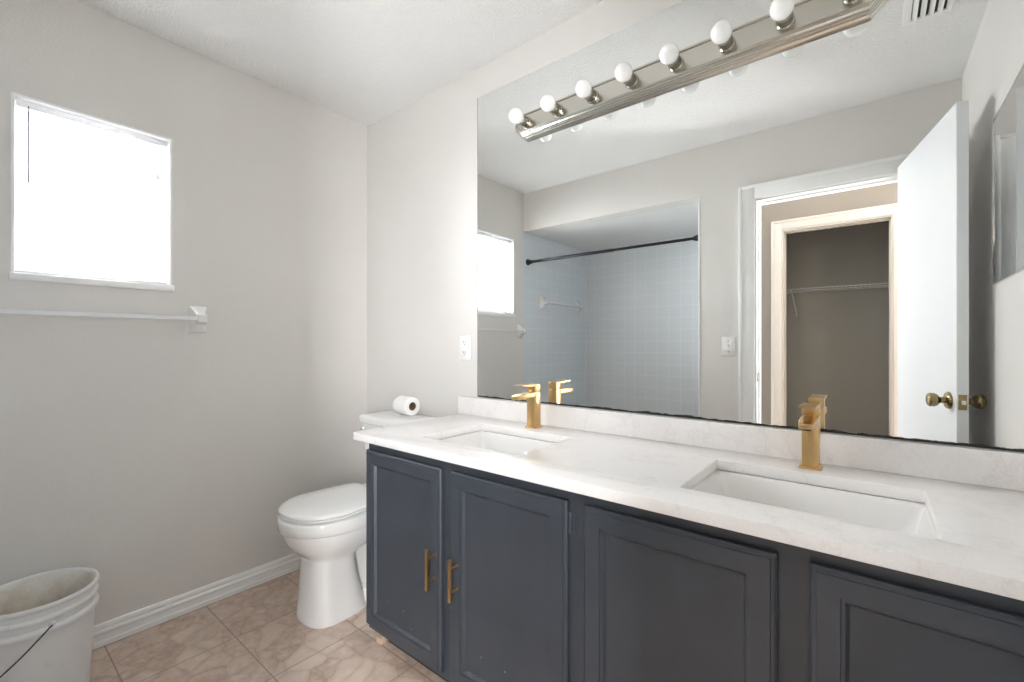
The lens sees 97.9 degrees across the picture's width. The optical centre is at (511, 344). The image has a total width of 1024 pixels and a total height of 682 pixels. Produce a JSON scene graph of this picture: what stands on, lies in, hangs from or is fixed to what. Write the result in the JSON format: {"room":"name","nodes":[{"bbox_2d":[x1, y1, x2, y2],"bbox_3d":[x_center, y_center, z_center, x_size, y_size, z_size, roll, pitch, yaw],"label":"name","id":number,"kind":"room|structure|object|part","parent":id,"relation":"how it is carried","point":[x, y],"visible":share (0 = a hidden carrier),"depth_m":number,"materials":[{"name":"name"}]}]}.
{"room":"bathroom","nodes":[
{"label":"bathroom","id":0,"kind":"room"},
{"bbox_2d":[0,0,366,625],"bbox_3d":[-1.340,-0.061,2.116,0.120,2.440,1.645,0,0,39],"label":"wall","id":1,"kind":"structure","parent":0,"point":[160,458],"depth_m":1.92,"materials":[{"name":"beige paint"}]},
{"bbox_2d":[8,92,174,291],"bbox_3d":[-1.626,-0.547,1.748,0.133,0.648,0.468,0,0,39],"label":"window","id":2,"kind":"structure","parent":1,"relation":"in","point":[167,265],"depth_m":1.72,"materials":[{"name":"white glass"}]},
{"bbox_3d":[-1.660,-0.678,1.775,0.018,0.315,0.384,0,0,39],"label":"sash","id":3,"kind":"part","parent":2,"relation":"part of","materials":[{"name":"white glass"}]},
{"bbox_3d":[-1.645,-0.420,1.763,0.018,0.286,0.384,0,0,39],"label":"sash","id":4,"kind":"part","parent":2,"relation":"part of","materials":[{"name":"white glass"}]},
{"bbox_2d":[15,99,166,284],"bbox_3d":[-1.608,-0.554,1.734,0.037,0.614,0.430,0,0,39],"label":"window blind","id":5,"kind":"object","parent":2,"relation":"attached to","point":[29,107],"visible":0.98,"depth_m":1.70,"materials":[{"name":"white plastic"}]},
{"bbox_3d":[-1.684,-0.551,1.647,0.028,0.580,0.001,0,0,39],"label":"ladder cord","id":6,"kind":"part","parent":5,"relation":"part of","materials":[{"name":"white fabric"}]},
{"bbox_3d":[-1.612,-0.848,1.736,0.028,0.026,0.430,0,0,39],"label":"head rail","id":7,"kind":"part","parent":5,"relation":"part of","materials":[{"name":"white plastic"}]},
{"bbox_3d":[-1.612,-0.254,1.736,0.025,0.014,0.430,0,0,39],"label":"rail","id":8,"kind":"part","parent":5,"relation":"part of","materials":[{"name":"white plastic"}]},
{"bbox_3d":[-1.485,-0.776,1.868,0.004,0.130,0.002,0,0,39],"label":"lift cord","id":9,"kind":"part","parent":5,"relation":"part of","materials":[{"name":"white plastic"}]},
{"bbox_3d":[-1.607,-0.236,1.733,0.084,0.026,0.468,0,0,39],"label":"sill","id":10,"kind":"part","parent":2,"relation":"part of","materials":[{"name":"white wood"}]},
{"bbox_2d":[0,306,206,332],"bbox_3d":[-1.552,-0.109,1.700,0.070,0.116,0.690,0,0,39],"label":"towel bar","id":11,"kind":"object","parent":1,"relation":"attached to","point":[197,317],"visible":1,"depth_m":1.76,"materials":[{"name":"white ceramic"}]},
{"bbox_3d":[-1.536,-0.110,1.687,0.017,0.017,0.590,0,0,39],"label":"rod","id":12,"kind":"part","parent":11,"relation":"part of","materials":[{"name":"white plastic"}]},
{"bbox_2d":[92,553,299,649],"bbox_3d":[-1.325,1.117,2.026,0.015,0.084,1.524,0,0,39],"label":"baseboard","id":13,"kind":"structure","parent":1,"relation":"attached to","point":[118,628],"depth_m":1.93,"materials":[{"name":"white wood"}]},
{"bbox_2d":[90,569,445,681],"bbox_3d":[-0.604,1.209,0.319,3.520,0.100,3.520,0,0,39],"label":"floor","id":14,"kind":"structure","parent":0,"point":[254,634],"depth_m":1.69,"materials":[{"name":"beige tile"}]},
{"bbox_2d":[0,567,98,681],"bbox_3d":[-1.532,0.975,1.433,0.302,0.368,0.303,0,0,39],"label":"plastic bucket","id":15,"kind":"object","parent":14,"relation":"on","point":[47,618],"visible":1,"depth_m":1.41,"materials":[{"name":"white plastic"}]},
{"bbox_3d":[-1.570,0.939,1.370,0.302,0.169,0.156,0,0,30],"label":"bail handle","id":16,"kind":"part","parent":15,"relation":"part of","materials":[{"name":"grey metal"}]},
{"bbox_2d":[277,410,438,628],"bbox_3d":[-0.712,0.758,2.057,0.442,0.802,0.689,0,0,39],"label":"toilet","id":17,"kind":"object","parent":14,"relation":"on","point":[326,527],"visible":0.5,"depth_m":1.85,"materials":[{"name":"white ceramic"}]},
{"bbox_3d":[-0.791,0.689,1.959,0.364,0.019,0.424,0,0,39],"label":"lid","id":18,"kind":"part","parent":17,"relation":"part of","materials":[{"name":"white plastic"}]},
{"bbox_3d":[-0.789,0.706,1.961,0.354,0.010,0.423,0,0,39],"label":"seat","id":19,"kind":"part","parent":17,"relation":"part of","materials":[{"name":"white plastic"}]},
{"bbox_3d":[-0.567,0.559,2.238,0.420,0.314,0.204,0,0,39],"label":"tank","id":20,"kind":"part","parent":17,"relation":"part of","materials":[{"name":"white ceramic"}]},
{"bbox_3d":[-0.568,0.379,2.236,0.442,0.044,0.224,0,0,39],"label":"tank lid","id":21,"kind":"part","parent":17,"relation":"part of","materials":[{"name":"white ceramic"}]},
{"bbox_2d":[393,396,419,415],"bbox_3d":[-0.534,0.311,2.259,0.104,0.092,0.093,0,0,43],"label":"toilet paper roll","id":22,"kind":"object","parent":17,"relation":"on","point":[406,405],"visible":1,"depth_m":2.23,"materials":[{"name":"white paper"}]},
{"bbox_2d":[366,443,1023,681],"bbox_3d":[0.309,0.759,1.308,1.838,0.800,0.590,0,0,39],"label":"bathroom vanity","id":23,"kind":"object","parent":14,"relation":"on","point":[474,575],"visible":0.95,"depth_m":1.03,"materials":[{"name":"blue wood"}]},
{"bbox_3d":[-0.383,0.719,1.544,0.412,0.650,0.019,0,0,39],"label":"door","id":24,"kind":"part","parent":23,"relation":"part of","materials":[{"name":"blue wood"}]},
{"bbox_3d":[-0.258,0.709,1.409,0.011,0.129,0.036,0,0,39],"label":"pull handle","id":25,"kind":"part","parent":23,"relation":"part of","materials":[{"name":"gold metal"}]},
{"bbox_3d":[-0.177,0.709,1.343,0.011,0.129,0.036,0,0,39],"label":"pull handle","id":26,"kind":"part","parent":23,"relation":"part of","materials":[{"name":"gold metal"}]},
{"bbox_3d":[-0.024,0.719,1.255,0.422,0.650,0.019,0,0,39],"label":"door","id":27,"kind":"part","parent":23,"relation":"part of","materials":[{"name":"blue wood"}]},
{"bbox_3d":[0.337,0.719,0.964,0.409,0.650,0.019,0,0,39],"label":"door","id":28,"kind":"part","parent":23,"relation":"part of","materials":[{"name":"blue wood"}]},
{"bbox_2d":[353,414,1023,600],"bbox_3d":[0.308,0.344,1.317,1.853,0.029,0.580,0,0,39],"label":"countertop","id":29,"kind":"structure","parent":23,"relation":"on","point":[978,544],"depth_m":1.01,"materials":[{"name":"white stone"}]},
{"bbox_2d":[440,430,554,454],"bbox_3d":[-0.057,0.429,1.587,0.482,0.138,0.362,0,0,39],"label":"undermount sink","id":30,"kind":"object","parent":29,"relation":"in","point":[510,444],"visible":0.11,"depth_m":1.76,"materials":[{"name":"white ceramic"}]},
{"bbox_2d":[511,384,542,428],"bbox_3d":[0.055,0.243,1.728,0.051,0.173,0.150,0,0,39],"label":"faucet","id":31,"kind":"object","parent":29,"relation":"on","point":[533,396],"visible":1,"depth_m":1.75,"materials":[{"name":"gold metal"}]},
{"bbox_3d":[0.054,0.202,1.726,0.038,0.026,0.145,0,0,39],"label":"spout","id":32,"kind":"part","parent":31,"relation":"part of","materials":[{"name":"gold metal"}]},
{"bbox_3d":[0.062,0.170,1.736,0.038,0.028,0.119,0,0,39],"label":"lever","id":33,"kind":"part","parent":31,"relation":"part of","materials":[{"name":"gold metal"}]},
{"bbox_3d":[0.086,0.326,1.766,0.051,0.007,0.051,0,0,39],"label":"plate","id":34,"kind":"part","parent":31,"relation":"part of","materials":[{"name":"gold metal"}]},
{"bbox_2d":[798,402,822,470],"bbox_3d":[0.766,0.243,1.150,0.051,0.173,0.150,0,0,39],"label":"faucet","id":35,"kind":"object","parent":29,"relation":"on","point":[809,422],"visible":1,"depth_m":1.17,"materials":[{"name":"gold metal"}]},
{"bbox_3d":[0.764,0.202,1.148,0.038,0.026,0.145,0,0,39],"label":"spout","id":36,"kind":"part","parent":35,"relation":"part of","materials":[{"name":"gold metal"}]},
{"bbox_3d":[0.772,0.170,1.158,0.038,0.028,0.119,0,0,39],"label":"lever","id":37,"kind":"part","parent":35,"relation":"part of","materials":[{"name":"gold metal"}]},
{"bbox_3d":[0.797,0.326,1.188,0.051,0.007,0.051,0,0,39],"label":"plate","id":38,"kind":"part","parent":35,"relation":"part of","materials":[{"name":"gold metal"}]},
{"bbox_2d":[691,469,936,537],"bbox_3d":[0.656,0.429,1.014,0.482,0.138,0.362,0,0,39],"label":"undermount sink","id":39,"kind":"object","parent":29,"relation":"in","point":[912,517],"visible":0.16,"depth_m":1.11,"materials":[{"name":"white ceramic"}]},
{"bbox_3d":[0.697,0.719,0.675,0.411,0.650,0.019,0,0,39],"label":"door","id":40,"kind":"part","parent":23,"relation":"part of","materials":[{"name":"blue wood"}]},
{"bbox_2d":[75,0,603,125],"bbox_3d":[-0.298,-1.321,1.200,2.892,0.080,1.765,0,0,39],"label":"ceiling","id":41,"kind":"structure","parent":0,"point":[363,62],"depth_m":1.86,"materials":[{"name":"white paint"}]},
{"bbox_2d":[367,0,1023,452],"bbox_3d":[0.218,-0.061,1.840,2.652,2.440,0.120,0,0,39],"label":"wall","id":42,"kind":"structure","parent":0,"point":[422,155],"depth_m":2.25,"materials":[{"name":"beige paint"}]},
{"bbox_2d":[460,336,470,359],"bbox_3d":[-0.221,0.018,2.111,0.072,0.116,0.009,0,0,39],"label":"wall outlet","id":43,"kind":"object","parent":42,"relation":"attached to","point":[465,341],"visible":1,"depth_m":2.11,"materials":[{"name":"white plastic"}]},
{"bbox_2d":[462,340,466,345],"bbox_3d":[-0.223,-0.005,2.109,0.033,0.029,0.004,0,0,39],"label":"receptacle","id":44,"kind":"object","parent":43,"relation":"attached to","point":[464,342],"depth_m":2.11,"materials":[{"name":"white plastic"}]},
{"bbox_2d":[462,350,466,355],"bbox_3d":[-0.223,0.042,2.109,0.033,0.029,0.004,0,0,39],"label":"receptacle","id":45,"kind":"object","parent":43,"relation":"attached to","point":[464,352],"depth_m":2.11,"materials":[{"name":"white plastic"}]},
{"bbox_2d":[458,396,1023,491],"bbox_3d":[0.477,0.288,1.540,1.869,0.083,0.020,0,0,39],"label":"backsplash","id":46,"kind":"structure","parent":42,"relation":"attached to","point":[974,466],"depth_m":1.28,"materials":[{"name":"white stone"}]},
{"bbox_2d":[477,0,1023,451],"bbox_3d":[0.526,-0.447,1.512,1.757,1.380,0.004,0,0,39],"label":"wall mirror","id":47,"kind":"object","parent":42,"relation":"attached to","point":[835,220],"visible":1,"depth_m":1.30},
{"bbox_2d":[509,0,886,140],"bbox_3d":[0.462,-0.913,1.475,1.234,0.116,0.133,0,0,39],"label":"vanity light bar","id":48,"kind":"object","parent":47,"relation":"attached to","point":[788,23],"visible":1,"depth_m":1.40,"materials":[{"name":"silver metal"}]},
{"bbox_3d":[0.023,-0.913,1.793,0.059,0.059,0.077,0,0,39],"label":"bulb","id":49,"kind":"part","parent":48,"relation":"part of","materials":[{"name":"white glass"}]},
{"bbox_2d":[518,114,530,128],"bbox_3d":[0.048,-0.913,1.824,0.048,0.048,0.038,0,0,39],"label":"socket","id":50,"kind":"object","parent":48,"relation":"attached to","point":[525,123],"depth_m":1.82,"materials":[{"name":"silver metal"}]},
{"bbox_3d":[0.142,-0.913,1.697,0.059,0.059,0.077,0,0,39],"label":"bulb","id":51,"kind":"part","parent":48,"relation":"part of","materials":[{"name":"white glass"}]},
{"bbox_2d":[550,102,562,116],"bbox_3d":[0.167,-0.913,1.728,0.048,0.048,0.038,0,0,39],"label":"socket","id":52,"kind":"object","parent":48,"relation":"attached to","point":[557,111],"depth_m":1.73,"materials":[{"name":"silver metal"}]},
{"bbox_3d":[0.261,-0.913,1.601,0.059,0.059,0.077,0,0,39],"label":"bulb","id":53,"kind":"part","parent":48,"relation":"part of","materials":[{"name":"white glass"}]},
{"bbox_2d":[584,87,597,103],"bbox_3d":[0.286,-0.913,1.632,0.048,0.048,0.038,0,0,39],"label":"socket","id":54,"kind":"object","parent":48,"relation":"attached to","point":[592,98],"depth_m":1.63,"materials":[{"name":"silver metal"}]},
{"bbox_3d":[0.380,-0.913,1.505,0.059,0.059,0.077,0,0,39],"label":"bulb","id":55,"kind":"part","parent":48,"relation":"part of","materials":[{"name":"white glass"}]},
{"bbox_2d":[623,72,637,88],"bbox_3d":[0.406,-0.913,1.536,0.048,0.048,0.038,0,0,39],"label":"socket","id":56,"kind":"object","parent":48,"relation":"attached to","point":[632,83],"depth_m":1.53,"materials":[{"name":"silver metal"}]},
{"bbox_3d":[0.499,-0.913,1.409,0.059,0.059,0.077,0,0,39],"label":"bulb","id":57,"kind":"part","parent":48,"relation":"part of","materials":[{"name":"white glass"}]},
{"bbox_2d":[667,54,683,71],"bbox_3d":[0.525,-0.913,1.440,0.048,0.048,0.038,0,0,39],"label":"socket","id":58,"kind":"object","parent":48,"relation":"attached to","point":[678,66],"depth_m":1.44,"materials":[{"name":"silver metal"}]},
{"bbox_3d":[0.619,-0.913,1.313,0.059,0.059,0.077,0,0,39],"label":"bulb","id":59,"kind":"part","parent":48,"relation":"part of","materials":[{"name":"white glass"}]},
{"bbox_2d":[717,34,735,52],"bbox_3d":[0.644,-0.913,1.345,0.048,0.048,0.038,0,0,39],"label":"socket","id":60,"kind":"object","parent":48,"relation":"attached to","point":[729,46],"depth_m":1.34,"materials":[{"name":"silver metal"}]},
{"bbox_3d":[0.738,-0.913,1.217,0.059,0.059,0.077,0,0,39],"label":"bulb","id":61,"kind":"part","parent":48,"relation":"part of","materials":[{"name":"white glass"}]},
{"bbox_2d":[775,11,794,30],"bbox_3d":[0.763,-0.913,1.249,0.048,0.048,0.038,0,0,39],"label":"socket","id":62,"kind":"object","parent":48,"relation":"attached to","point":[788,24],"depth_m":1.25,"materials":[{"name":"silver metal"}]},
{"bbox_2d":[842,0,859,4],"bbox_3d":[0.882,-0.913,1.153,0.048,0.048,0.038,0,0,39],"label":"socket","id":63,"kind":"object","parent":48,"relation":"attached to","point":[844,2],"depth_m":1.16,"materials":[{"name":"silver metal"}]}
]}

